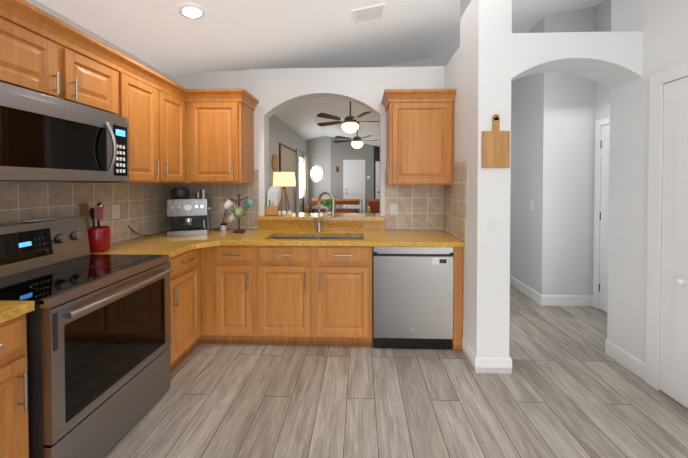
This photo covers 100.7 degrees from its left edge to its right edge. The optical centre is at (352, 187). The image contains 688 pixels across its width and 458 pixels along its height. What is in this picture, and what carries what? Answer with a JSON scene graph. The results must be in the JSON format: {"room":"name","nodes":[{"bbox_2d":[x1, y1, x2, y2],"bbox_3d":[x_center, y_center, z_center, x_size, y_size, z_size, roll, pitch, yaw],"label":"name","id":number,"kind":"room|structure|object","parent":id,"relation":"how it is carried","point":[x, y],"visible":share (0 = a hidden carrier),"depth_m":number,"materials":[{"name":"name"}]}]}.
{"room":"kitchen","nodes":[
{"label":"kitchen","id":0,"kind":"room"},
{"bbox_2d":[0,0,173,244],"bbox_3d":[-2.078,-0.193,0.278,0.150,3.200,5.900,0,1,2],"label":"wall","id":1,"kind":"structure","parent":0,"point":[45,8],"depth_m":2.08,"materials":[{"name":"white paint"}]},
{"bbox_2d":[0,0,67,100],"bbox_3d":[-1.792,-0.696,1.396,0.347,0.425,0.385,0,1,2],"label":"upper cabinet","id":2,"kind":"object","parent":1,"relation":"attached to","point":[33,42],"depth_m":1.44,"materials":[{"name":"brown wood"}]},
{"bbox_2d":[0,82,128,181],"bbox_3d":[-1.711,-0.254,1.577,0.480,0.437,0.754,0,1,2],"label":"microwave","id":3,"kind":"object","parent":2,"relation":"attached to","point":[45,138],"visible":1,"depth_m":1.50,"materials":[{"name":"silver glass"}]},
{"bbox_2d":[0,183,175,243],"bbox_3d":[-1.948,0.138,1.935,0.008,0.638,2.290,0,1,2],"label":"tile backsplash","id":4,"kind":"structure","parent":1,"relation":"attached to","point":[143,208],"depth_m":2.20,"materials":[{"name":"beige tile"}]},
{"bbox_2d":[111,204,119,218],"bbox_3d":[-1.928,0.194,2.325,0.009,0.115,0.072,0,1,2],"label":"outlet","id":5,"kind":"object","parent":4,"relation":"attached to","point":[116,211],"visible":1,"depth_m":2.32,"materials":[{"name":"white plastic"}]},
{"bbox_2d":[68,24,123,116],"bbox_3d":[-1.780,-0.701,1.773,0.347,0.425,0.370,0,1,2],"label":"upper cabinet","id":6,"kind":"object","parent":1,"relation":"attached to","point":[95,70],"depth_m":1.78,"materials":[{"name":"brown wood"}]},
{"bbox_2d":[71,56,163,182],"bbox_3d":[-1.769,-0.479,2.156,0.347,0.880,0.390,0,1,2],"label":"upper cabinet","id":7,"kind":"object","parent":1,"relation":"attached to","point":[145,122],"depth_m":2.18,"materials":[{"name":"brown wood"}]},
{"bbox_2d":[160,76,187,182],"bbox_3d":[-1.757,-0.484,2.524,0.347,0.880,0.345,0,1,2],"label":"upper cabinet","id":8,"kind":"object","parent":1,"relation":"attached to","point":[178,133],"depth_m":2.54,"materials":[{"name":"brown wood"}]},
{"bbox_2d":[269,115,305,212],"bbox_3d":[-1.947,-0.339,7.151,0.150,3.300,7.850,0,1,2],"label":"wall","id":9,"kind":"structure","parent":0,"point":[280,131],"depth_m":7.81,"materials":[{"name":"paint"}]},
{"bbox_2d":[271,154,277,171],"bbox_3d":[-1.858,-0.605,6.869,0.040,0.420,0.420,0,1,2],"label":"wall art","id":10,"kind":"object","parent":9,"relation":"attached to","point":[274,161],"visible":1,"depth_m":6.79},
{"bbox_2d":[279,143,295,175],"bbox_3d":[-1.817,-0.763,8.167,0.043,0.800,1.800,0,1,2],"label":"picture","id":11,"kind":"object","parent":9,"relation":"attached to","point":[287,158],"visible":0.79,"depth_m":7.84,"materials":[{"name":"brown wood"}]},
{"bbox_2d":[299,156,303,198],"bbox_3d":[-1.777,-0.349,9.697,0.030,1.470,1.070,0,1,2],"label":"living room window","id":12,"kind":"structure","parent":9,"relation":"in","point":[301,193],"depth_m":9.89,"materials":[{"name":"white"}]},
{"bbox_2d":[296,149,308,212],"bbox_3d":[-1.699,-0.007,9.875,0.071,2.462,1.900,0,1,2],"label":"curtain","id":13,"kind":"object","parent":12,"relation":"hanging from","point":[306,180],"visible":0.73,"depth_m":10.23,"materials":[{"name":"white fabric"}]},
{"bbox_2d":[174,68,443,215],"bbox_3d":[-0.475,0.058,3.109,2.880,2.620,0.150,0,1,2],"label":"wall","id":14,"kind":"structure","parent":0,"point":[273,92],"depth_m":3.02,"materials":[{"name":"white paint"}]},
{"bbox_2d":[176,169,258,228],"bbox_3d":[-1.443,0.122,3.061,0.887,0.638,0.008,0,1,2],"label":"tile backsplash","id":15,"kind":"structure","parent":14,"relation":"attached to","point":[217,192],"depth_m":3.05,"materials":[{"name":"beige tile"}]},
{"bbox_2d":[220,202,230,212],"bbox_3d":[-1.353,0.209,3.051,0.115,0.115,0.009,0,1,2],"label":"electrical outlet","id":16,"kind":"object","parent":15,"relation":"attached to","point":[222,209],"visible":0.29,"depth_m":3.05,"materials":[{"name":"white plastic"}]},
{"bbox_2d":[188,89,255,182],"bbox_3d":[-1.323,-0.489,2.876,0.540,0.880,0.346,0,1,2],"label":"upper cabinet","id":17,"kind":"object","parent":14,"relation":"attached to","point":[220,121],"depth_m":2.71,"materials":[{"name":"brown wood"}]},
{"bbox_2d":[385,169,439,229],"bbox_3d":[0.638,0.123,2.997,0.587,0.638,0.008,0,1,2],"label":"tile backsplash","id":18,"kind":"structure","parent":14,"relation":"attached to","point":[418,206],"depth_m":2.99,"materials":[{"name":"beige tile"}]},
{"bbox_2d":[390,204,396,214],"bbox_3d":[0.436,0.224,2.996,0.072,0.115,0.009,0,1,2],"label":"electrical outlet","id":19,"kind":"object","parent":18,"relation":"attached to","point":[393,209],"visible":1,"depth_m":2.99,"materials":[{"name":"white plastic"}]},
{"bbox_2d":[384,89,455,184],"bbox_3d":[0.655,-0.468,2.815,0.597,0.880,0.346,0,1,2],"label":"upper cabinet","id":20,"kind":"object","parent":14,"relation":"attached to","point":[419,122],"depth_m":2.64,"materials":[{"name":"brown wood"}]},
{"bbox_2d":[37,0,603,77],"bbox_3d":[0.447,-1.649,2.332,5.070,1.013,10.500,0,1,2],"label":"ceiling","id":21,"kind":"structure","parent":0,"point":[165,36],"depth_m":2.66,"materials":[{"name":"paint"}]},
{"bbox_2d":[177,3,205,18],"bbox_3d":[-1.189,-1.309,2.114,0.182,0.040,0.184,0,1,2],"label":"recessed light","id":22,"kind":"object","parent":21,"relation":"in","point":[189,10],"visible":1,"depth_m":2.10,"materials":[{"name":"white"}]},
{"bbox_2d":[351,3,385,25],"bbox_3d":[0.145,-1.563,2.577,0.307,0.070,0.230,0,1,2],"label":"ceiling vent","id":23,"kind":"object","parent":21,"relation":"in","point":[369,14],"visible":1,"depth_m":2.56,"materials":[{"name":"white metal"}]},
{"bbox_2d":[274,97,379,146],"bbox_3d":[-0.410,-1.693,7.485,3.200,0.460,7.050,0,1,2],"label":"ceiling","id":24,"kind":"structure","parent":0,"point":[301,118],"depth_m":7.33,"materials":[{"name":"paint"}]},
{"bbox_2d":[317,101,379,132],"bbox_3d":[0.000,-1.329,5.176,1.354,0.665,1.362,0,1,2],"label":"ceiling fan","id":25,"kind":"object","parent":24,"relation":"hanging from","point":[349,125],"visible":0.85,"depth_m":5.05,"materials":[{"name":"brown glass"}]},
{"bbox_2d":[333,122,379,147],"bbox_3d":[0.165,-1.338,7.272,1.354,0.665,1.362,0,1,2],"label":"ceiling fan","id":26,"kind":"object","parent":24,"relation":"hanging from","point":[357,142],"visible":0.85,"depth_m":7.16,"materials":[{"name":"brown glass"}]},
{"bbox_2d":[306,136,379,212],"bbox_3d":[-0.229,-0.442,10.949,3.050,3.400,0.150,0,1,2],"label":"wall","id":27,"kind":"structure","parent":0,"point":[328,155],"depth_m":10.88,"materials":[{"name":"paint"}]},
{"bbox_2d":[309,165,323,182],"bbox_3d":[-1.357,-0.541,10.890,0.540,0.680,0.030,0,1,2],"label":"window","id":28,"kind":"structure","parent":27,"relation":"in","point":[316,173],"depth_m":10.89,"materials":[{"name":"white glass"}]},
{"bbox_2d":[343,160,364,212],"bbox_3d":[0.082,0.095,10.840,0.840,2.330,0.060,0,1,2],"label":"entry door","id":29,"kind":"structure","parent":27,"relation":"in","point":[353,179],"depth_m":10.85,"materials":[{"name":"white wood"}]},
{"bbox_2d":[376,161,379,198],"bbox_3d":[1.116,0.126,10.809,0.449,2.270,0.060,0,1,2],"label":"door","id":30,"kind":"structure","parent":27,"relation":"in","point":[377,179],"depth_m":10.82,"materials":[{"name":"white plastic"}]},
{"bbox_2d":[247,57,444,69],"bbox_3d":[-0.531,-1.969,3.558,3.200,1.340,0.800,0,1,2],"label":"wall","id":31,"kind":"structure","parent":0,"point":[424,63],"depth_m":3.17,"materials":[{"name":"white paint"}]},
{"bbox_2d":[104,285,687,457],"bbox_3d":[-0.955,1.379,4.468,11.000,0.060,14.900,0,1,2],"label":"floor","id":32,"kind":"structure","parent":0,"point":[568,387],"depth_m":1.82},
{"bbox_2d":[0,313,28,457],"bbox_3d":[-1.660,0.955,0.997,0.636,0.884,0.412,0,1,2],"label":"base cabinet","id":33,"kind":"object","parent":32,"relation":"on","point":[14,432],"depth_m":1.13,"materials":[{"name":"brown wood"}]},
{"bbox_2d":[0,300,34,323],"bbox_3d":[-1.652,0.493,0.990,0.651,0.039,0.409,0,1,2],"label":"countertop","id":34,"kind":"structure","parent":33,"relation":"on","point":[9,310],"depth_m":1.14,"materials":[{"name":"yellow stone"}]},
{"bbox_2d":[0,217,173,457],"bbox_3d":[-1.569,0.797,1.587,0.764,1.185,0.760,0,1,2],"label":"range","id":35,"kind":"object","parent":32,"relation":"on","point":[98,342],"visible":1,"depth_m":1.48,"materials":[{"name":"silver metal"}]},
{"bbox_2d":[18,217,58,221],"bbox_3d":[-1.897,0.195,1.729,0.092,0.012,0.204,0,1,2],"label":"spoon rest","id":36,"kind":"object","parent":35,"relation":"on","point":[40,219],"visible":1,"depth_m":1.72,"materials":[{"name":"silver metal"}]},
{"bbox_2d":[167,248,203,372],"bbox_3d":[-1.622,0.938,2.241,0.636,0.884,0.520,0,1,2],"label":"base cabinet","id":37,"kind":"object","parent":32,"relation":"on","point":[187,276],"depth_m":2.25,"materials":[{"name":"brown wood"}]},
{"bbox_2d":[85,241,191,257],"bbox_3d":[-1.611,0.476,2.204,0.660,0.038,0.461,0,1,2],"label":"countertop","id":38,"kind":"structure","parent":37,"relation":"on","point":[171,248],"depth_m":2.18,"materials":[{"name":"gold stone"}]},
{"bbox_2d":[79,202,109,252],"bbox_3d":[-1.846,0.279,2.069,0.187,0.356,0.144,0,1,2],"label":"utensil crock","id":39,"kind":"object","parent":38,"relation":"on","point":[99,237],"visible":0.96,"depth_m":2.03,"materials":[{"name":"red ceramic"}]},
{"bbox_2d":[224,245,283,344],"bbox_3d":[-0.957,0.931,2.755,0.421,0.884,0.607,0,1,2],"label":"base cabinet","id":40,"kind":"object","parent":32,"relation":"on","point":[246,268],"depth_m":2.45,"materials":[{"name":"brown wood"}]},
{"bbox_2d":[127,213,464,248],"bbox_3d":[-0.485,0.490,2.805,2.874,0.373,1.109,0,1,2],"label":"countertop","id":41,"kind":"structure","parent":40,"relation":"on","point":[341,229],"depth_m":2.79,"materials":[{"name":"gold stone"}]},
{"bbox_2d":[128,209,226,235],"bbox_3d":[-1.619,0.309,2.747,0.601,0.272,0.615,0,1,2],"label":"cord","id":42,"kind":"object","parent":41,"relation":"on","point":[150,235],"visible":0.77,"depth_m":2.61,"materials":[{"name":"black plastic"}]},
{"bbox_2d":[167,188,210,236],"bbox_3d":[-1.602,0.224,2.811,0.429,0.445,0.427,0,1,2],"label":"espresso machine","id":43,"kind":"object","parent":41,"relation":"on","point":[186,216],"visible":1,"depth_m":2.72,"materials":[{"name":"silver metal"}]},
{"bbox_2d":[221,223,226,230],"bbox_3d":[-1.331,0.405,2.955,0.060,0.078,0.059,0,1,2],"label":"jar","id":44,"kind":"object","parent":41,"relation":"on","point":[223,226],"visible":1,"depth_m":2.93,"materials":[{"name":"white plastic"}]},
{"bbox_2d":[230,194,247,232],"bbox_3d":[-1.134,0.253,2.857,0.165,0.385,0.165,0,1,2],"label":"mug tree","id":45,"kind":"object","parent":41,"relation":"on","point":[238,230],"visible":0.77,"depth_m":2.85,"materials":[{"name":"brown wood"}]},
{"bbox_2d":[223,199,234,209],"bbox_3d":[-1.224,0.163,2.826,0.109,0.109,0.090,0,1,2],"label":"mug","id":46,"kind":"object","parent":45,"relation":"hanging from","point":[228,204],"visible":1,"depth_m":2.80,"materials":[{"name":"white ceramic"}]},
{"bbox_2d":[226,212,235,222],"bbox_3d":[-1.222,0.302,2.893,0.109,0.109,0.090,0,1,2],"label":"mug","id":47,"kind":"object","parent":45,"relation":"hanging from","point":[231,218],"visible":0.94,"depth_m":2.87,"materials":[{"name":"white ceramic"}]},
{"bbox_2d":[234,207,242,217],"bbox_3d":[-1.104,0.239,2.767,0.090,0.109,0.109,0,1,2],"label":"mug","id":48,"kind":"object","parent":45,"relation":"hanging from","point":[238,212],"visible":1,"depth_m":2.74,"materials":[{"name":"green ceramic"}]},
{"bbox_2d":[243,197,254,207],"bbox_3d":[-1.044,0.147,2.885,0.109,0.109,0.090,0,1,2],"label":"mug","id":49,"kind":"object","parent":45,"relation":"hanging from","point":[249,202],"visible":1,"depth_m":2.86,"materials":[{"name":"teal ceramic"}]},
{"bbox_2d":[265,187,281,215],"bbox_3d":[-0.856,0.142,3.117,0.140,0.310,0.180,0,1,2],"label":"organizer","id":50,"kind":"object","parent":41,"relation":"on","point":[273,206],"visible":0.9,"depth_m":3.07,"materials":[{"name":"brown wood"}]},
{"bbox_2d":[278,211,291,215],"bbox_3d":[-0.732,0.271,3.075,0.161,0.052,0.049,0,1,-9],"label":"shaker","id":51,"kind":"object","parent":41,"relation":"on","point":[285,213],"visible":0.9,"depth_m":3.06,"materials":[{"name":"white ceramic"}]},
{"bbox_2d":[313,192,334,231],"bbox_3d":[-0.277,0.241,2.859,0.219,0.408,0.153,0,1,2],"label":"faucet","id":52,"kind":"object","parent":41,"relation":"on","point":[318,226],"visible":1,"depth_m":2.86,"materials":[{"name":"silver metal"}]},
{"bbox_2d":[322,199,335,213],"bbox_3d":[-0.260,0.207,3.258,0.155,0.176,0.153,0,1,2],"label":"potted plant","id":53,"kind":"object","parent":41,"relation":"on","point":[326,203],"visible":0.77,"depth_m":3.24,"materials":[{"name":"green plant"}]},
{"bbox_2d":[273,172,295,210],"bbox_3d":[-1.451,0.497,6.200,0.689,1.664,0.636,0,1,2],"label":"floor lamp","id":54,"kind":"object","parent":32,"relation":"on","point":[284,179],"visible":0.71,"depth_m":5.94,"materials":[{"name":"brown fabric"}]},
{"bbox_2d":[308,199,311,212],"bbox_3d":[-1.368,0.806,7.925,0.464,0.992,0.463,0,1,2],"label":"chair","id":55,"kind":"object","parent":32,"relation":"on","point":[310,203],"visible":0.25,"depth_m":7.89,"materials":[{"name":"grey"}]},
{"bbox_2d":[268,261,367,345],"bbox_3d":[-0.333,1.074,2.694,0.928,0.600,0.381,0,1,2],"label":"base cabinet","id":56,"kind":"object","parent":32,"relation":"on","point":[282,295],"depth_m":2.44,"materials":[{"name":"brown wood"}]},
{"bbox_2d":[306,199,359,212],"bbox_3d":[-0.624,0.834,9.858,1.810,0.880,0.910,0,1,2],"label":"sofa","id":57,"kind":"object","parent":32,"relation":"on","point":[344,201],"visible":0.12,"depth_m":10.06,"materials":[{"name":"leather"}]},
{"bbox_2d":[309,204,359,212],"bbox_3d":[-0.429,0.909,8.047,1.330,0.780,1.400,0,1,2],"label":"dining table","id":58,"kind":"object","parent":32,"relation":"on","point":[345,206],"visible":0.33,"depth_m":7.62,"materials":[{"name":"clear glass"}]},
{"bbox_2d":[368,199,379,212],"bbox_3d":[0.861,0.834,9.813,0.640,0.880,0.710,0,1,2],"label":"armchair","id":59,"kind":"object","parent":32,"relation":"on","point":[373,205],"visible":0.33,"depth_m":9.96,"materials":[{"name":"leather"}]},
{"bbox_2d":[372,246,452,348],"bbox_3d":[0.525,0.930,2.703,0.669,0.876,0.606,0,1,2],"label":"dishwasher","id":60,"kind":"object","parent":32,"relation":"on","point":[412,297],"visible":0.96,"depth_m":2.40,"materials":[{"name":"silver metal"}]},
{"bbox_2d":[510,6,595,294],"bbox_3d":[2.650,-0.613,5.330,0.750,3.900,4.100,0,1,2],"label":"wall block","id":61,"kind":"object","parent":32,"relation":"on","point":[552,169],"visible":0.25,"depth_m":3.30,"materials":[{"name":"grey paint"}]},
{"bbox_2d":[529,200,532,209],"bbox_3d":[2.212,0.212,3.524,0.012,0.115,0.072,0,1,2],"label":"light switch","id":62,"kind":"object","parent":61,"relation":"attached to","point":[530,204],"visible":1,"depth_m":3.51,"materials":[{"name":"white plastic"}]},
{"bbox_2d":[510,276,592,305],"bbox_3d":[2.557,1.277,5.339,0.594,0.120,4.140,0,1,2],"label":"baseboard","id":63,"kind":"structure","parent":61,"relation":"attached to","point":[559,300],"depth_m":3.30,"materials":[{"name":"white wood"}]},
{"bbox_2d":[444,0,511,356],"bbox_3d":[1.070,-0.425,2.620,0.240,3.600,1.020,0,1,2],"label":"wall","id":64,"kind":"structure","parent":0,"point":[477,72],"depth_m":2.13,"materials":[{"name":"white paint"}]},
{"bbox_2d":[440,161,466,242],"bbox_3d":[0.948,0.110,2.666,0.008,0.673,0.650,0,1,2],"label":"tile backsplash","id":65,"kind":"structure","parent":64,"relation":"attached to","point":[453,198],"depth_m":2.57,"materials":[{"name":"beige tile"}]},
{"bbox_2d":[462,337,511,373],"bbox_3d":[1.136,1.285,4.786,0.268,0.120,5.334,0,1,2],"label":"baseboard","id":66,"kind":"structure","parent":64,"relation":"attached to","point":[492,364],"depth_m":2.12,"materials":[{"name":"white wood"}]},
{"bbox_2d":[488,217,497,232],"bbox_3d":[1.050,0.277,2.114,0.072,0.115,0.012,0,1,2],"label":"light switch","id":67,"kind":"object","parent":64,"relation":"attached to","point":[492,224],"visible":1,"depth_m":2.11,"materials":[{"name":"white plastic"}]},
{"bbox_2d":[482,114,509,167],"bbox_3d":[1.059,-0.345,2.099,0.200,0.394,0.018,0,1,2],"label":"cutting board","id":68,"kind":"object","parent":64,"relation":"hanging from","point":[495,147],"visible":0.98,"depth_m":2.09,"materials":[{"name":"brown wood"}]},
{"bbox_2d":[511,31,642,88],"bbox_3d":[1.649,-0.973,2.219,0.940,0.333,0.270,0,1,2],"label":"wall","id":69,"kind":"structure","parent":0,"point":[610,60],"depth_m":2.09,"materials":[{"name":"white paint"}]},
{"bbox_2d":[593,0,610,312],"bbox_3d":[2.862,-0.578,2.798,0.170,3.900,0.950,0,1,2],"label":"wall","id":70,"kind":"structure","parent":0,"point":[602,92],"depth_m":3.17,"materials":[{"name":"grey paint"}]},
{"bbox_2d":[593,117,609,311],"bbox_3d":[2.764,0.307,2.778,0.020,2.130,0.960,0,1,2],"label":"hall door","id":71,"kind":"structure","parent":70,"relation":"in","point":[601,219],"depth_m":3.17,"materials":[{"name":"white wood"}]},
{"bbox_2d":[607,0,687,408],"bbox_3d":[2.448,-0.535,-0.241,0.810,3.900,5.150,0,1,2],"label":"wall","id":72,"kind":"structure","parent":0,"point":[662,25],"depth_m":2.14,"materials":[{"name":"white paint"}]},
{"bbox_2d":[605,339,644,380],"bbox_3d":[2.110,1.321,2.204,0.014,0.120,0.335,0,1,2],"label":"baseboard","id":73,"kind":"structure","parent":72,"relation":"attached to","point":[629,361],"depth_m":2.19,"materials":[{"name":"white wood"}]},
{"bbox_2d":[645,62,687,407],"bbox_3d":[2.053,0.308,1.318,0.071,2.170,1.402,0,1,2],"label":"bifold closet door","id":74,"kind":"structure","parent":72,"relation":"in","point":[666,362],"depth_m":1.89,"materials":[{"name":"white wood"}]}
]}

